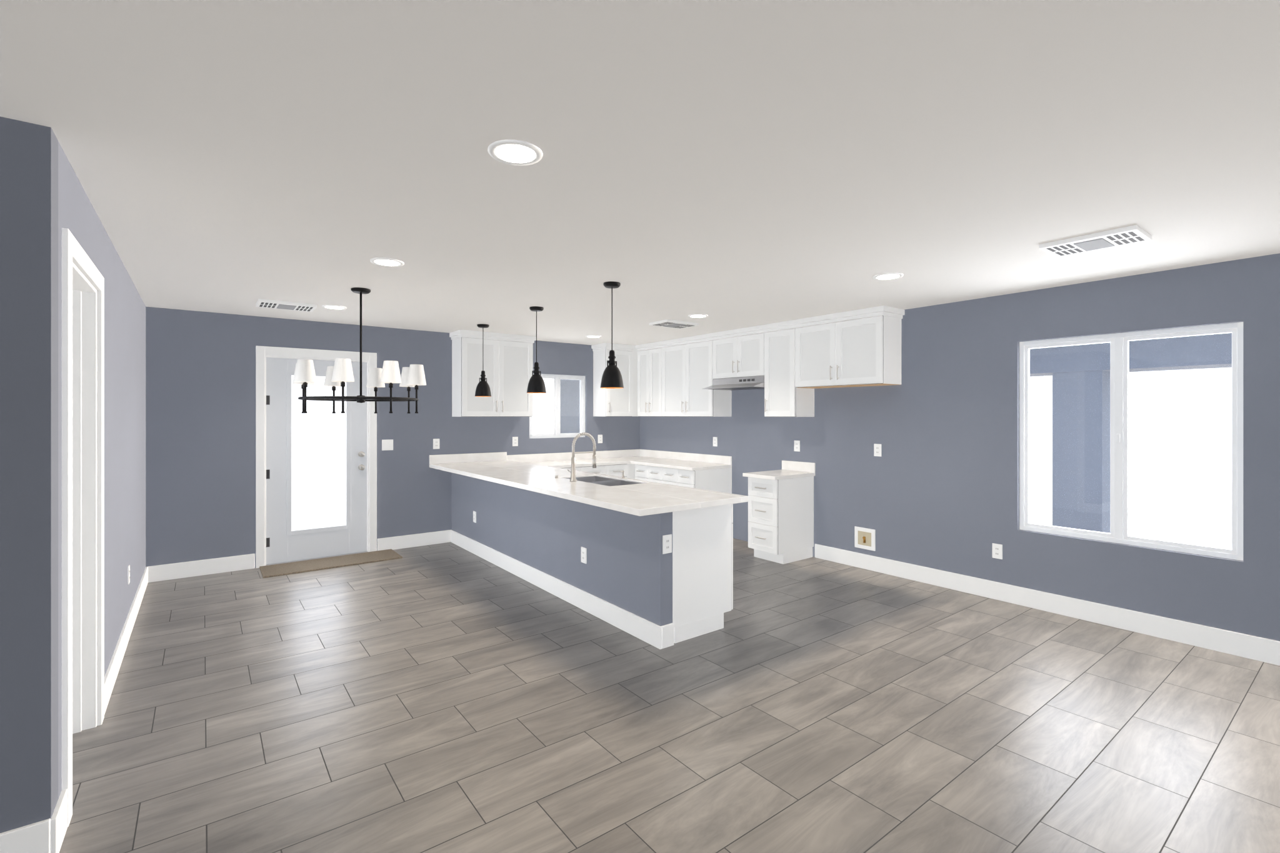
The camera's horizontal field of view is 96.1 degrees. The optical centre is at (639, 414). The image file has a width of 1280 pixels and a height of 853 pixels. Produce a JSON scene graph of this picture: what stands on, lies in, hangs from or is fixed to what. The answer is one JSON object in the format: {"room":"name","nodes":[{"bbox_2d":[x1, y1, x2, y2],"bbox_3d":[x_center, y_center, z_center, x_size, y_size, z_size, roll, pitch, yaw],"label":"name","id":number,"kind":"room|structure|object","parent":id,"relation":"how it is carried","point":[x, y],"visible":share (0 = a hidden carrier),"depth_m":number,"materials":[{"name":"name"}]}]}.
{"room":"kitchen","nodes":[
{"label":"kitchen","id":0,"kind":"room"},
{"bbox_2d":[0,116,58,833],"bbox_3d":[-3.415,0.260,0.860,3.600,2.420,0.120,0,0,-37],"label":"wall","id":1,"kind":"structure","parent":0,"point":[29,473],"depth_m":1.87,"materials":[{"name":"blue paint"}]},
{"bbox_2d":[0,818,50,852],"bbox_3d":[-3.374,1.400,0.806,3.600,0.140,0.016,0,0,-37],"label":"baseboard","id":2,"kind":"structure","parent":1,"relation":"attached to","point":[34,838],"depth_m":1.86,"materials":[{"name":"white wood"}]},
{"bbox_2d":[58,141,145,798],"bbox_3d":[-3.223,0.260,3.486,0.120,2.420,3.830,0,0,-37],"label":"wall","id":3,"kind":"structure","parent":0,"point":[124,425],"depth_m":3.32,"materials":[{"name":"blue paint"}]},
{"bbox_2d":[61,228,104,826],"bbox_3d":[-2.374,0.403,2.382,0.138,2.135,0.929,0,0,-37],"label":"door frame","id":4,"kind":"structure","parent":3,"relation":"attached to","point":[82,493],"depth_m":2.67,"materials":[{"name":"white wood"}]},
{"bbox_2d":[50,566,148,852],"bbox_3d":[-3.123,1.400,3.466,0.016,0.140,3.950,0,0,-37],"label":"baseboard","id":5,"kind":"structure","parent":3,"relation":"attached to","point":[58,824],"depth_m":3.03,"materials":[{"name":"white wood"}]},
{"bbox_2d":[127,565,129,584],"bbox_3d":[-3.422,1.070,3.856,0.008,0.116,0.072,0,0,-37],"label":"electrical outlet","id":6,"kind":"object","parent":3,"relation":"attached to","point":[128,574],"visible":1,"depth_m":3.84,"materials":[{"name":"white plastic"}]},
{"bbox_2d":[145,306,639,568],"bbox_3d":[-2.201,0.260,6.753,5.700,2.420,0.140,0,0,-37],"label":"wall","id":7,"kind":"structure","parent":0,"point":[199,435],"depth_m":5.50,"materials":[{"name":"blue paint"}]},
{"bbox_2d":[147,530,450,582],"bbox_3d":[-3.255,1.400,5.855,2.695,0.140,0.016,0,0,-37],"label":"baseboard","id":8,"kind":"structure","parent":7,"relation":"attached to","point":[184,569],"depth_m":5.40,"materials":[{"name":"white wood"}]},
{"bbox_2d":[255,345,376,568],"bbox_3d":[-3.305,0.403,5.916,1.080,2.134,0.178,0,0,-37],"label":"door frame","id":9,"kind":"structure","parent":7,"relation":"attached to","point":[262,353],"depth_m":5.65,"materials":[{"name":"white wood"}]},
{"bbox_2d":[266,357,367,564],"bbox_3d":[-3.279,0.448,5.873,0.921,2.020,0.109,0,0,-37],"label":"back door","id":10,"kind":"structure","parent":7,"relation":"in","point":[285,542],"depth_m":5.80,"materials":[{"name":"white paint"}]},
{"bbox_2d":[381,439,393,450],"bbox_3d":[-2.739,0.326,6.248,0.115,0.116,0.012,0,0,-37],"label":"light switch","id":11,"kind":"object","parent":7,"relation":"attached to","point":[387,444],"visible":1,"depth_m":6.25,"materials":[{"name":"white plastic"}]},
{"bbox_2d":[433,438,439,449],"bbox_3d":[-2.323,0.330,6.566,0.072,0.116,0.008,0,0,-37],"label":"electrical outlet","id":12,"kind":"object","parent":7,"relation":"attached to","point":[435,443],"visible":1,"depth_m":6.56,"materials":[{"name":"white plastic"}]},
{"bbox_2d":[449,329,536,416],"bbox_3d":[-1.725,-0.464,6.801,0.935,0.967,0.354,0,0,-37],"label":"upper cabinet","id":13,"kind":"object","parent":7,"relation":"attached to","point":[507,364],"visible":0.98,"depth_m":6.65,"materials":[{"name":"white wood"}]},
{"bbox_2d":[512,436,518,446],"bbox_3d":[-1.550,0.330,7.153,0.072,0.116,0.008,0,0,-37],"label":"electrical outlet","id":14,"kind":"object","parent":7,"relation":"attached to","point":[515,441],"visible":1,"depth_m":7.15,"materials":[{"name":"white plastic"}]},
{"bbox_2d":[529,373,584,438],"bbox_3d":[-1.099,-0.115,7.585,0.852,0.830,0.068,0,0,-37],"label":"kitchen window","id":15,"kind":"structure","parent":7,"relation":"in","point":[568,398],"depth_m":7.69,"materials":[{"name":"white plastic"}]},
{"bbox_2d":[598,435,602,443],"bbox_3d":[-0.546,0.330,7.915,0.072,0.116,0.008,0,0,-37],"label":"electrical outlet","id":16,"kind":"object","parent":7,"relation":"attached to","point":[600,439],"visible":1,"depth_m":7.91,"materials":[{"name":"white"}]},
{"bbox_2d":[591,343,637,416],"bbox_3d":[-0.224,-0.464,7.940,0.830,0.967,0.354,0,0,-37],"label":"upper cabinet","id":17,"kind":"object","parent":7,"relation":"attached to","point":[622,402],"visible":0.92,"depth_m":7.77,"materials":[{"name":"white wood"}]},
{"bbox_2d":[451,472,672,626],"bbox_3d":[-0.988,1.034,5.180,0.100,0.872,3.827,0,0,-37],"label":"wall","id":18,"kind":"structure","parent":0,"point":[627,566],"depth_m":4.42,"materials":[{"name":"blue paint"}]},
{"bbox_2d":[473,511,476,523],"bbox_3d":[-1.752,1.080,6.096,0.008,0.116,0.072,0,0,-37],"label":"electrical outlet","id":19,"kind":"object","parent":18,"relation":"attached to","point":[474,516],"visible":1,"depth_m":6.08,"materials":[{"name":"white plastic"}]},
{"bbox_2d":[450,530,673,649],"bbox_3d":[-0.986,1.400,5.164,0.116,0.140,3.830,0,0,-37],"label":"baseboard","id":20,"kind":"structure","parent":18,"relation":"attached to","point":[655,635],"depth_m":4.38,"materials":[{"name":"white wood"}]},
{"bbox_2d":[581,546,586,563],"bbox_3d":[-0.425,1.060,4.348,0.008,0.116,0.072,0,0,-37],"label":"electrical outlet","id":21,"kind":"object","parent":18,"relation":"attached to","point":[584,555],"visible":1,"depth_m":4.34,"materials":[{"name":"white plastic"}]},
{"bbox_2d":[662,534,671,554],"bbox_3d":[0.174,0.820,3.653,0.072,0.116,0.008,0,0,-37],"label":"outlet","id":22,"kind":"object","parent":18,"relation":"attached to","point":[667,544],"visible":1,"depth_m":3.65,"materials":[{"name":"white plastic"}]},
{"bbox_2d":[0,0,1279,346],"bbox_3d":[-0.396,-0.975,1.382,9.320,0.050,10.880,0,0,-37],"label":"ceiling","id":23,"kind":"structure","parent":0,"point":[725,165],"depth_m":2.05,"materials":[{"name":"white paint"}]},
{"bbox_2d":[255,298,316,311],"bbox_3d":[-3.034,-0.936,4.941,0.420,0.026,0.300,0,0,-37],"label":"ceiling vent","id":24,"kind":"object","parent":23,"relation":"in","point":[283,305],"visible":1,"depth_m":4.89,"materials":[{"name":"white metal"}]},
{"bbox_2d":[321,305,346,309],"bbox_3d":[-2.683,-0.946,5.057,0.196,0.006,0.196,0,0,-37],"label":"recessed light","id":25,"kind":"object","parent":23,"relation":"in","point":[334,307],"visible":1,"depth_m":5.03,"materials":[{"name":"white"}]},
{"bbox_2d":[292,287,426,413],"bbox_3d":[-2.109,-0.480,4.350,0.905,0.937,0.905,0,0,-37],"label":"chandelier","id":26,"kind":"object","parent":23,"relation":"hanging from","point":[339,372],"visible":1,"depth_m":4.20,"materials":[{"name":"black metal"}]},
{"bbox_2d":[370,257,404,266],"bbox_3d":[-1.567,-0.946,3.569,0.196,0.006,0.196,0,0,-37],"label":"recessed light","id":27,"kind":"object","parent":23,"relation":"in","point":[386,262],"visible":0.98,"depth_m":3.55,"materials":[{"name":"white plastic"}]},
{"bbox_2d":[475,323,491,396],"bbox_3d":[-1.653,-0.572,6.065,0.170,0.755,0.170,0,0,-37],"label":"pendant light","id":28,"kind":"object","parent":23,"relation":"hanging from","point":[482,389],"visible":1,"depth_m":6.02,"materials":[{"name":"black metal"}]},
{"bbox_2d":[487,139,543,165],"bbox_3d":[-0.450,-0.946,2.081,0.196,0.006,0.196,0,0,-37],"label":"recessed light","id":29,"kind":"object","parent":23,"relation":"in","point":[515,152],"visible":1,"depth_m":2.07,"materials":[{"name":"white plastic"}]},
{"bbox_2d":[526,306,546,393],"bbox_3d":[-0.915,-0.572,5.093,0.170,0.755,0.170,0,0,-37],"label":"pendant light","id":30,"kind":"object","parent":23,"relation":"hanging from","point":[536,384],"visible":1,"depth_m":5.05,"materials":[{"name":"black metal"}]},
{"bbox_2d":[585,335,601,338],"bbox_3d":[-0.562,-0.946,6.943,0.196,0.006,0.196,0,0,-37],"label":"recessed light","id":31,"kind":"object","parent":23,"relation":"in","point":[593,336],"visible":1,"depth_m":6.92,"materials":[{"name":"white"}]},
{"bbox_2d":[600,281,623,388],"bbox_3d":[-0.202,-0.572,4.153,0.170,0.755,0.170,0,0,-37],"label":"pendant light","id":32,"kind":"object","parent":23,"relation":"hanging from","point":[612,378],"visible":1,"depth_m":4.11,"materials":[{"name":"black metal"}]},
{"bbox_2d":[649,319,698,328],"bbox_3d":[0.352,-0.936,5.954,0.420,0.026,0.300,0,0,-37],"label":"ceiling vent","id":33,"kind":"object","parent":23,"relation":"in","point":[672,324],"visible":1,"depth_m":5.90,"materials":[{"name":"white metal"}]},
{"bbox_2d":[687,313,708,318],"bbox_3d":[0.554,-0.946,5.505,0.196,0.006,0.196,0,0,-37],"label":"recessed light","id":34,"kind":"object","parent":23,"relation":"in","point":[698,315],"visible":1,"depth_m":5.48,"materials":[{"name":"white"}]},
{"bbox_2d":[872,272,903,280],"bbox_3d":[1.695,-0.946,3.936,0.196,0.006,0.196,0,0,-37],"label":"recessed light","id":35,"kind":"object","parent":23,"relation":"in","point":[888,276],"visible":1,"depth_m":3.92,"materials":[{"name":"white plastic"}]},
{"bbox_2d":[1039,225,1151,257],"bbox_3d":[2.470,-0.936,3.130,0.300,0.026,0.420,0,0,-37],"label":"ceiling vent","id":36,"kind":"object","parent":23,"relation":"in","point":[1122,236],"visible":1,"depth_m":3.09,"materials":[{"name":"white metal"}]},
{"bbox_2d":[59,538,1279,852],"bbox_3d":[-0.396,1.500,1.382,9.320,0.060,10.880,0,0,-37],"label":"floor","id":37,"kind":"structure","parent":0,"point":[444,698],"depth_m":2.72,"materials":[{"name":"tile"}]},
{"bbox_2d":[259,548,402,578],"bbox_3d":[-3.043,1.462,5.713,1.200,0.015,0.440,0,0,-37],"label":"door mat","id":38,"kind":"object","parent":37,"relation":"on","point":[297,567],"visible":1,"depth_m":5.65,"materials":[{"name":"beige fabric"}]},
{"bbox_2d":[561,466,586,471],"bbox_3d":[-1.159,1.051,7.052,0.762,0.838,0.637,0,0,-37],"label":"base cabinet","id":39,"kind":"object","parent":37,"relation":"on","point":[580,469],"depth_m":6.99,"materials":[{"name":"white wood"}]},
{"bbox_2d":[586,463,629,478],"bbox_3d":[-0.651,1.051,7.438,0.762,0.838,0.637,0,0,-37],"label":"base cabinet","id":40,"kind":"object","parent":37,"relation":"on","point":[629,469],"depth_m":7.27,"materials":[{"name":"white wood"}]},
{"bbox_2d":[629,463,635,479],"bbox_3d":[-0.102,1.051,7.855,0.738,0.838,0.637,0,0,-37],"label":"base cabinet","id":41,"kind":"object","parent":37,"relation":"on","point":[632,466],"depth_m":7.48,"materials":[{"name":"white wood"}]},
{"bbox_2d":[635,464,731,493],"bbox_3d":[0.502,1.051,7.135,0.646,0.838,1.120,0,0,-37],"label":"base cabinet","id":42,"kind":"object","parent":37,"relation":"on","point":[719,480],"visible":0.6,"depth_m":6.78,"materials":[{"name":"white wood"}]},
{"bbox_2d":[672,503,733,643],"bbox_3d":[0.157,1.034,4.220,0.557,0.872,0.910,0,0,-37],"label":"base cabinet","id":43,"kind":"object","parent":37,"relation":"on","point":[702,570],"visible":0.17,"depth_m":3.83,"materials":[{"name":"white wood"}]},
{"bbox_2d":[429,432,748,516],"bbox_3d":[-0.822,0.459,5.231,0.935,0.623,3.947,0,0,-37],"label":"countertop","id":44,"kind":"structure","parent":43,"relation":"on","point":[545,474],"depth_m":3.75,"materials":[{"name":"white stone"}]},
{"bbox_2d":[567,432,596,481],"bbox_3d":[-0.497,0.351,4.894,0.256,0.408,0.116,0,0,-37],"label":"faucet","id":45,"kind":"object","parent":44,"relation":"on","point":[572,471],"depth_m":4.83,"materials":[{"name":"silver metal"}]},
{"bbox_2d":[555,470,625,478],"bbox_3d":[-0.438,0.520,5.063,0.482,0.070,0.412,0,0,-37],"label":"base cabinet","id":46,"kind":"object","parent":44,"relation":"on","point":[601,476],"depth_m":5.19,"materials":[{"name":"white wood"}]},
{"bbox_2d":[748,476,813,564],"bbox_3d":[1.439,1.051,5.926,0.616,0.838,0.380,0,0,-37],"label":"base cabinet","id":47,"kind":"object","parent":37,"relation":"on","point":[780,520],"visible":1,"depth_m":5.77,"materials":[{"name":"white wood"}]},
{"bbox_2d":[742,460,814,479],"bbox_3d":[1.431,0.562,5.919,0.637,0.135,0.420,0,0,-37],"label":"countertop","id":48,"kind":"structure","parent":47,"relation":"on","point":[792,469],"depth_m":5.93,"materials":[{"name":"white stone"}]},
{"bbox_2d":[640,253,1279,641],"bbox_3d":[3.302,0.260,4.101,0.140,2.420,10.740,0,0,-37],"label":"wall","id":49,"kind":"structure","parent":0,"point":[935,484],"depth_m":4.60,"materials":[{"name":"blue paint"}]},
{"bbox_2d":[635,341,662,416],"bbox_3d":[0.235,-0.464,7.729,0.354,0.967,0.527,0,0,-37],"label":"upper cabinet","id":50,"kind":"object","parent":49,"relation":"attached to","point":[649,379],"visible":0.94,"depth_m":7.63,"materials":[{"name":"white wood"}]},
{"bbox_2d":[660,333,731,416],"bbox_3d":[0.674,-0.464,7.150,0.354,0.967,0.927,0,0,-37],"label":"upper cabinet","id":51,"kind":"object","parent":49,"relation":"attached to","point":[687,370],"visible":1,"depth_m":7.00,"materials":[{"name":"white wood"}]},
{"bbox_2d":[713,436,717,446],"bbox_3d":[0.927,0.330,7.106,0.008,0.116,0.072,0,0,-37],"label":"electrical outlet","id":52,"kind":"object","parent":49,"relation":"attached to","point":[715,441],"visible":1,"depth_m":7.10,"materials":[{"name":"white plastic"}]},
{"bbox_2d":[710,325,764,379],"bbox_3d":[1.189,-0.681,6.471,0.354,0.532,0.777,0,0,-37],"label":"upper cabinet","id":53,"kind":"object","parent":49,"relation":"attached to","point":[737,353],"visible":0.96,"depth_m":6.35,"materials":[{"name":"white wood"}]},
{"bbox_2d":[702,376,764,390],"bbox_3d":[1.135,-0.352,6.430,0.489,0.120,0.769,0,0,-37],"label":"range hood","id":54,"kind":"object","parent":53,"relation":"attached to","point":[756,382],"visible":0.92,"depth_m":6.33,"materials":[{"name":"silver metal"}]},
{"bbox_2d":[762,320,814,416],"bbox_3d":[1.544,-0.464,6.005,0.354,0.967,0.395,0,0,-37],"label":"upper cabinet","id":55,"kind":"object","parent":49,"relation":"attached to","point":[784,396],"visible":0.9,"depth_m":5.90,"materials":[{"name":"white wood"}]},
{"bbox_2d":[794,440,799,451],"bbox_3d":[1.671,0.330,6.127,0.008,0.116,0.072,0,0,-37],"label":"electrical outlet","id":56,"kind":"object","parent":49,"relation":"attached to","point":[797,445],"visible":1,"depth_m":6.12,"materials":[{"name":"white plastic"}]},
{"bbox_2d":[793,305,904,388],"bbox_3d":[1.954,-0.610,5.464,0.354,0.675,0.962,0,0,-37],"label":"upper cabinet","id":57,"kind":"object","parent":49,"relation":"attached to","point":[861,347],"visible":1,"depth_m":5.28,"materials":[{"name":"white wood"}]},
{"bbox_2d":[854,526,875,551],"bbox_3d":[2.138,1.180,5.490,0.034,0.200,0.210,0,0,-37],"label":"outlet box","id":58,"kind":"object","parent":49,"relation":"attached to","point":[864,538],"visible":1,"depth_m":5.48,"materials":[{"name":"white plastic"}]},
{"bbox_2d":[873,443,881,456],"bbox_3d":[2.227,0.330,5.394,0.008,0.116,0.072,0,0,-37],"label":"electrical outlet","id":59,"kind":"object","parent":49,"relation":"attached to","point":[877,449],"visible":1,"depth_m":5.39,"materials":[{"name":"white plastic"}]},
{"bbox_2d":[992,543,1002,559],"bbox_3d":[2.844,1.085,4.581,0.008,0.116,0.072,0,0,-37],"label":"electrical outlet","id":60,"kind":"object","parent":49,"relation":"attached to","point":[997,550],"visible":1,"depth_m":4.58,"materials":[{"name":"white plastic"}]},
{"bbox_2d":[815,543,1279,665],"bbox_3d":[4.105,1.400,2.915,0.016,0.140,7.600,0,0,-37],"label":"baseboard","id":61,"kind":"structure","parent":49,"relation":"attached to","point":[1264,650],"depth_m":4.14,"materials":[{"name":"white wood"}]},
{"bbox_2d":[1019,321,1243,560],"bbox_3d":[3.354,0.163,4.027,0.068,1.465,1.220,0,0,-37],"label":"window","id":62,"kind":"structure","parent":49,"relation":"in","point":[1119,435],"depth_m":4.00,"materials":[{"name":"white plastic"}]},
{"label":"outside","id":63,"kind":"structure","parent":0,"visible":0},
{"bbox_2d":[291,429,1231,549],"bbox_3d":[0.609,1.630,15.076,100.000,0.080,90.000,0,0,-37],"label":"ground","id":64,"kind":"structure","parent":63,"point":[1045,503],"depth_m":13.13,"materials":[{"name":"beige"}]},
{"bbox_2d":[1030,333,1231,533],"bbox_3d":[4.181,0.220,4.605,1.870,2.740,17.000,0,0,-37],"label":"exterior wall","id":65,"kind":"structure","parent":64,"relation":"on","point":[1065,522],"depth_m":5.39,"materials":[{"name":"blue paint"}]}
]}

